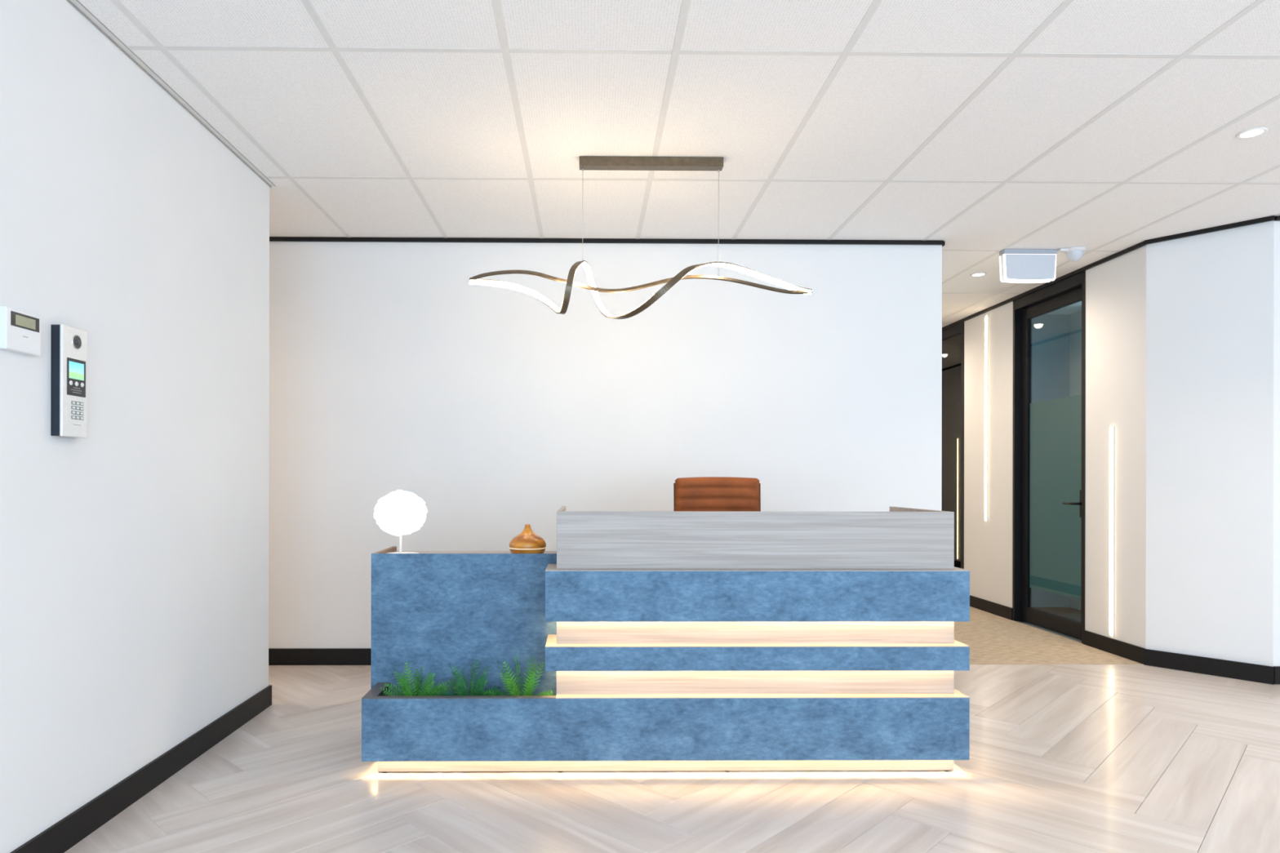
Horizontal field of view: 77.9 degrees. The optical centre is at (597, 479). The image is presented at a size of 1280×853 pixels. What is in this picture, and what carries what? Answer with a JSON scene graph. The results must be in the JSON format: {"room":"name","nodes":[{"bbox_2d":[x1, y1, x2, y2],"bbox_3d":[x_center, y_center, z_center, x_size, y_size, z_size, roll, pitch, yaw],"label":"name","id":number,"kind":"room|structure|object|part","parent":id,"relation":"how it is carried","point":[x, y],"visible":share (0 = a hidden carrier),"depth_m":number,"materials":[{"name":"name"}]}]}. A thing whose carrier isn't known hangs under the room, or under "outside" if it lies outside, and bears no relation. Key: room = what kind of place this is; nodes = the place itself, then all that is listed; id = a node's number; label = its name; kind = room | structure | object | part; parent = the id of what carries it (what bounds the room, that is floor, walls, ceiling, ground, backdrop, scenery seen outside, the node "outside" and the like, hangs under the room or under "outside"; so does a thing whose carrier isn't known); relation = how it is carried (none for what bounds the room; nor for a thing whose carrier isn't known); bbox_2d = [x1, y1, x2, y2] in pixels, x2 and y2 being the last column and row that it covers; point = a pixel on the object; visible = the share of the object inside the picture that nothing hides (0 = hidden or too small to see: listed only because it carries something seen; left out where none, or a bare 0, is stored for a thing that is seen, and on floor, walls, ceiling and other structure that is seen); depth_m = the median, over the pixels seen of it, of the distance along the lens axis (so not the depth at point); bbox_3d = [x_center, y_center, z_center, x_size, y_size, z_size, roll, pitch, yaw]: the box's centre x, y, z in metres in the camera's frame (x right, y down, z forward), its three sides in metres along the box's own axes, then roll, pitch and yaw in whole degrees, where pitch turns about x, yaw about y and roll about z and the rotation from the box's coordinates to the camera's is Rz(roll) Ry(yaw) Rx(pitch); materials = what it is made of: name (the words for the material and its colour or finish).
{"room":"lobby","nodes":[
{"label":"lobby","id":0,"kind":"room"},
{"bbox_2d":[0,0,269,852],"bbox_3d":[-1.685,-0.185,0.702,0.100,2.675,6.644,0,0,-1],"label":"wall","id":1,"kind":"structure","parent":0,"point":[134,552],"depth_m":2.73,"materials":[{"name":"white paint"}]},
{"bbox_2d":[0,306,40,355],"bbox_3d":[-1.639,-0.418,2.243,0.028,0.118,0.140,0,0,-1],"label":"alarm keypad","id":2,"kind":"object","parent":1,"relation":"attached to","point":[20,331],"visible":1,"depth_m":2.23,"materials":[{"name":"white plastic"}]},
{"bbox_2d":[50,324,87,438],"bbox_3d":[-1.634,-0.300,2.449,0.043,0.340,0.119,0,0,-1],"label":"intercom panel","id":3,"kind":"object","parent":1,"relation":"attached to","point":[68,344],"visible":1,"depth_m":2.42,"materials":[{"name":"metal"}]},
{"bbox_2d":[10,685,271,852],"bbox_3d":[-1.632,1.102,0.719,0.012,0.100,6.636,0,0,-1],"label":"baseboard","id":4,"kind":"structure","parent":1,"relation":"attached to","point":[60,837],"depth_m":2.84,"materials":[{"name":"black wood"}]},
{"bbox_2d":[66,0,275,187],"bbox_3d":[-1.620,-1.501,0.711,0.024,0.009,6.660,0,0,-1],"label":"trim","id":5,"kind":"structure","parent":1,"relation":"attached to","point":[77,2],"depth_m":2.98,"materials":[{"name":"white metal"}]},
{"bbox_2d":[268,241,942,648],"bbox_3d":[-1.052,-0.184,4.971,6.414,2.675,0.100,0,0,-1],"label":"wall","id":6,"kind":"structure","parent":0,"point":[501,411],"depth_m":4.93,"materials":[{"name":"white paint"}]},
{"bbox_2d":[268,648,371,665],"bbox_3d":[-1.053,1.103,4.915,6.414,0.100,0.012,0,0,-1],"label":"baseboard","id":7,"kind":"structure","parent":6,"relation":"attached to","point":[277,656],"depth_m":4.90,"materials":[{"name":"black wood"}]},
{"bbox_2d":[269,236,943,244],"bbox_3d":[-1.049,-1.490,4.912,6.414,0.032,0.018,0,0,-1],"label":"trim","id":8,"kind":"structure","parent":6,"relation":"attached to","point":[364,239],"depth_m":4.92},
{"bbox_2d":[64,607,1279,852],"bbox_3d":[1.298,1.185,4.216,11.300,0.064,13.800,0,0,-1],"label":"floor","id":9,"kind":"structure","parent":0,"point":[1064,758],"depth_m":2.91,"materials":[{"name":"beige wood"}]},
{"bbox_2d":[361,506,969,773],"bbox_3d":[0.248,0.641,3.463,2.387,1.028,0.800,0,0,-1],"label":"reception desk","id":10,"kind":"object","parent":9,"relation":"on","point":[666,641],"visible":1,"depth_m":3.09,"materials":[{"name":"blue stone"}]},
{"bbox_2d":[373,546,396,553],"bbox_3d":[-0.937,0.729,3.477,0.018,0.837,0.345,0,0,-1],"label":"countertop","id":11,"kind":"structure","parent":10,"relation":"on","point":[393,548],"depth_m":3.52,"materials":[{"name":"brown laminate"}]},
{"bbox_2d":[373,489,427,553],"bbox_3d":[-0.863,0.189,3.463,0.229,0.284,0.234,0,0,-1],"label":"table lamp","id":12,"kind":"object","parent":10,"relation":"on","point":[398,513],"visible":0.98,"depth_m":3.39,"materials":[{"name":"white metal"}]},
{"bbox_2d":[379,662,457,696],"bbox_3d":[-0.723,0.845,3.193,0.306,0.207,0.139,0,0,-1],"label":"fern","id":13,"kind":"object","parent":10,"relation":"on","point":[406,690],"visible":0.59,"depth_m":3.18,"materials":[{"name":"green plant"}]},
{"bbox_2d":[361,682,555,698],"bbox_3d":[-0.539,0.950,3.172,0.749,0.208,0.237,0,0,-1],"label":"planter","id":14,"kind":"object","parent":10,"relation":"on","point":[375,692],"depth_m":3.29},
{"bbox_2d":[370,553,556,696],"bbox_3d":[-0.554,0.730,3.300,0.778,0.837,0.018,0,0,-1],"label":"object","id":15,"kind":"structure","parent":10,"relation":"on","point":[431,611],"depth_m":3.29,"materials":[{"name":"blue stone"}]},
{"bbox_2d":[439,658,506,696],"bbox_3d":[-0.499,0.843,3.195,0.258,0.211,0.154,0,0,-1],"label":"fern","id":16,"kind":"object","parent":10,"relation":"on","point":[462,691],"visible":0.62,"depth_m":3.18,"materials":[{"name":"green plant"}]},
{"bbox_2d":[395,551,556,553],"bbox_3d":[-0.547,0.343,3.481,0.760,0.022,0.345,0,0,-1],"label":"countertop","id":17,"kind":"structure","parent":10,"relation":"on","point":[420,552],"depth_m":3.59,"materials":[{"name":"brown wood"}]},
{"bbox_2d":[483,655,554,696],"bbox_3d":[-0.316,0.831,3.197,0.280,0.236,0.158,0,0,-1],"label":"fern","id":18,"kind":"object","parent":10,"relation":"on","point":[528,689],"visible":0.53,"depth_m":3.17,"materials":[{"name":"green plant"}]},
{"bbox_2d":[509,524,546,553],"bbox_3d":[-0.304,0.264,3.417,0.160,0.137,0.160,0,0,-1],"label":"diffuser","id":19,"kind":"object","parent":10,"relation":"on","point":[527,541],"visible":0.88,"depth_m":3.36,"materials":[{"name":"orange wood"}]},
{"bbox_3d":[-0.304,0.316,3.417,0.157,0.034,0.157,0,0,-1],"label":"water tank","id":20,"kind":"part","parent":19,"relation":"part of","materials":[{"name":"orange wood"}]},
{"bbox_3d":[0.618,0.752,3.493,1.571,0.796,0.750,0,0,-1],"label":"panel","id":21,"kind":"part","parent":10,"relation":"part of","materials":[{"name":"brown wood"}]},
{"bbox_2d":[673,476,760,511],"bbox_3d":[0.612,0.572,3.852,0.612,1.167,0.607,0,0,-1],"label":"office chair","id":22,"kind":"object","parent":9,"relation":"on","point":[703,494],"visible":0.11,"depth_m":4.02,"materials":[{"name":"brown leather"}]},
{"bbox_2d":[78,0,1279,327],"bbox_3d":[1.265,-1.546,4.004,11.581,0.104,14.223,0,0,-1],"label":"ceiling","id":23,"kind":"structure","parent":0,"point":[983,128],"depth_m":3.24,"materials":[{"name":"white tile"}]},
{"bbox_2d":[469,155,812,319],"bbox_3d":[0.202,-1.118,3.684,1.607,0.754,0.220,0,0,-1],"label":"pendant light","id":24,"kind":"object","parent":23,"relation":"hanging from","point":[586,162],"visible":1,"depth_m":3.69,"materials":[{"name":"brown metal"}]},
{"bbox_2d":[469,262,811,316],"bbox_3d":[0.201,-0.884,3.685,1.603,0.271,0.208,0,0,-1],"label":"diffuser","id":25,"kind":"object","parent":24,"relation":"attached to","point":[792,289],"depth_m":3.69,"materials":[{"name":"beige plastic"}]},
{"bbox_2d":[970,272,986,276],"bbox_3d":[2.769,-1.489,5.756,0.108,0.006,0.108,0,0,-1],"label":"recessed light","id":26,"kind":"object","parent":23,"relation":"in","point":[976,274],"visible":1,"depth_m":5.76,"materials":[{"name":"white metal"}]},
{"bbox_2d":[999,248,1057,283],"bbox_3d":[2.803,-1.387,5.156,0.344,0.208,0.065,0,0,-1],"label":"exit sign","id":27,"kind":"object","parent":23,"relation":"hanging from","point":[1015,265],"visible":1,"depth_m":5.12,"materials":[{"name":"white plastic"}]},
{"bbox_2d":[999,256,1050,283],"bbox_3d":[2.803,-1.373,5.182,0.344,0.175,0.013,0,0,-1],"label":"diffuser","id":28,"kind":"object","parent":27,"relation":"attached to","point":[1001,260],"depth_m":5.17,"materials":[{"name":"white plastic"}]},
{"bbox_2d":[1057,246,1086,262],"bbox_3d":[3.066,-1.449,5.117,0.167,0.082,0.124,0,0,-1],"label":"ceiling sensor","id":29,"kind":"object","parent":23,"relation":"attached to","point":[1074,254],"visible":1,"depth_m":5.09,"materials":[{"name":"white plastic"}]},
{"bbox_2d":[1235,127,1268,138],"bbox_3d":[2.814,-1.489,3.403,0.108,0.006,0.108,0,0,-1],"label":"recessed light","id":30,"kind":"object","parent":23,"relation":"in","point":[1253,132],"visible":1,"depth_m":3.40,"materials":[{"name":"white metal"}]},
{"bbox_2d":[954,606,1142,664],"bbox_3d":[2.755,1.164,7.989,1.276,0.011,6.088,0,0,-1],"label":"floor","id":31,"kind":"structure","parent":0,"point":[991,638],"depth_m":5.49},
{"bbox_2d":[1031,314,1070,607],"bbox_3d":[5.260,-0.173,7.213,3.510,2.675,0.100,0,0,-1],"label":"wall","id":32,"kind":"structure","parent":0,"point":[1051,333],"depth_m":7.15,"materials":[{"name":"glass"}]},
{"bbox_2d":[964,248,1138,646],"bbox_3d":[3.467,-0.176,6.186,0.100,2.675,2.330,0,0,-1],"label":"wall","id":33,"kind":"structure","parent":0,"point":[1112,286],"depth_m":5.47,"materials":[{"name":"white paint"}]},
{"bbox_2d":[942,319,962,330],"bbox_3d":[3.388,-1.482,8.096,0.018,0.032,1.490,0,0,-1],"label":"trim","id":34,"kind":"structure","parent":33,"relation":"attached to","point":[961,320],"depth_m":7.55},
{"bbox_2d":[984,315,987,521],"bbox_3d":[3.403,-0.532,6.931,0.011,1.800,0.038,0,0,-1],"label":"wall light","id":35,"kind":"object","parent":33,"relation":"attached to","point":[986,317],"visible":1,"depth_m":6.92,"materials":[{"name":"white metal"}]},
{"bbox_2d":[962,297,1013,321],"bbox_3d":[3.402,-1.482,6.924,0.018,0.032,0.853,0,0,-1],"label":"trim","id":36,"kind":"structure","parent":33,"relation":"attached to","point":[1008,300],"depth_m":6.88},
{"bbox_2d":[969,595,1012,620],"bbox_3d":[3.400,1.111,6.924,0.012,0.100,0.853,0,0,-1],"label":"baseboard","id":37,"kind":"structure","parent":33,"relation":"attached to","point":[999,610],"depth_m":6.82,"materials":[{"name":"black wood"}]},
{"bbox_2d":[1011,266,1084,300],"bbox_3d":[3.412,-1.482,6.027,0.018,0.032,0.942,0,0,-1],"label":"trim","id":38,"kind":"structure","parent":33,"relation":"attached to","point":[1079,270],"depth_m":5.97,"materials":[{"name":"black"}]},
{"bbox_2d":[1012,270,1085,644],"bbox_3d":[3.457,-0.152,6.027,0.124,2.627,0.942,0,0,-1],"label":"door","id":39,"kind":"structure","parent":33,"relation":"in","point":[1049,475],"depth_m":6.14,"materials":[{"name":"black glass"}]},
{"bbox_3d":[3.433,0.176,5.709,0.068,0.200,0.155,0,0,-1],"label":"handle","id":40,"kind":"part","parent":39,"relation":"part of","materials":[{"name":"black metal"}]},
{"bbox_2d":[1109,426,1114,636],"bbox_3d":[3.422,0.346,5.266,0.011,1.400,0.038,0,0,-1],"label":"wall light","id":41,"kind":"object","parent":33,"relation":"attached to","point":[1112,428],"visible":1,"depth_m":5.25,"materials":[{"name":"white metal"}]},
{"bbox_2d":[1083,630,1145,664],"bbox_3d":[3.420,1.111,5.251,0.012,0.100,0.610,0,0,-1],"label":"baseboard","id":42,"kind":"structure","parent":33,"relation":"attached to","point":[1127,651],"depth_m":5.22,"materials":[{"name":"black wood"}]},
{"bbox_2d":[1083,240,1146,270],"bbox_3d":[3.421,-1.482,5.251,0.018,0.032,0.610,0,0,-1],"label":"trim","id":43,"kind":"structure","parent":33,"relation":"attached to","point":[1141,244],"depth_m":5.22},
{"bbox_2d":[1069,311,1081,610],"bbox_3d":[4.468,-0.175,6.954,0.400,2.675,0.400,0,0,-1],"label":"pier","id":44,"kind":"object","parent":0,"point":[1075,374],"visible":0.07,"depth_m":7.07,"materials":[{"name":"paint"}]},
{"bbox_2d":[1137,220,1274,666],"bbox_3d":[3.661,-0.176,4.778,0.122,2.675,0.668,0,0,-41],"label":"wall","id":45,"kind":"structure","parent":0,"point":[1206,397],"depth_m":4.71,"materials":[{"name":"white paint"}]},
{"bbox_2d":[1143,648,1274,684],"bbox_3d":[3.617,1.111,4.706,0.012,0.100,0.624,0,0,-41],"label":"baseboard","id":46,"kind":"structure","parent":45,"relation":"attached to","point":[1187,663],"depth_m":4.68,"materials":[{"name":"black wood"}]},
{"bbox_2d":[1144,215,1275,244],"bbox_3d":[3.620,-1.482,4.705,0.018,0.032,0.624,0,0,-41],"label":"trim","id":47,"kind":"structure","parent":45,"relation":"attached to","point":[1270,218],"depth_m":4.68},
{"bbox_2d":[1273,221,1279,666],"bbox_3d":[4.889,-0.174,4.548,2.115,2.675,0.100,0,0,-1],"label":"wall","id":48,"kind":"structure","parent":0,"point":[1277,224],"depth_m":4.49,"materials":[{"name":"white paint"}]},
{"bbox_2d":[1273,666,1279,684],"bbox_3d":[4.888,1.113,4.492,2.115,0.100,0.012,0,0,-1],"label":"baseboard","id":49,"kind":"structure","parent":48,"relation":"attached to","point":[1277,668],"depth_m":4.47,"materials":[{"name":"black wood"}]},
{"bbox_2d":[1274,215,1279,221],"bbox_3d":[4.892,-1.480,4.489,2.115,0.032,0.018,0,0,-1],"label":"trim","id":50,"kind":"structure","parent":48,"relation":"attached to","point":[1277,217],"depth_m":4.47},
{"bbox_3d":[3.423,-0.177,9.941,0.100,2.675,2.200,0,0,-1],"label":"wall","id":51,"kind":"structure","parent":0,"visible":0},
{"bbox_2d":[941,321,964,568],"bbox_3d":[3.441,-0.152,8.096,0.106,2.627,1.490,0,0,-1],"label":"door","id":52,"kind":"structure","parent":51,"relation":"in","point":[953,337],"depth_m":7.57,"materials":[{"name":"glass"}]}
]}

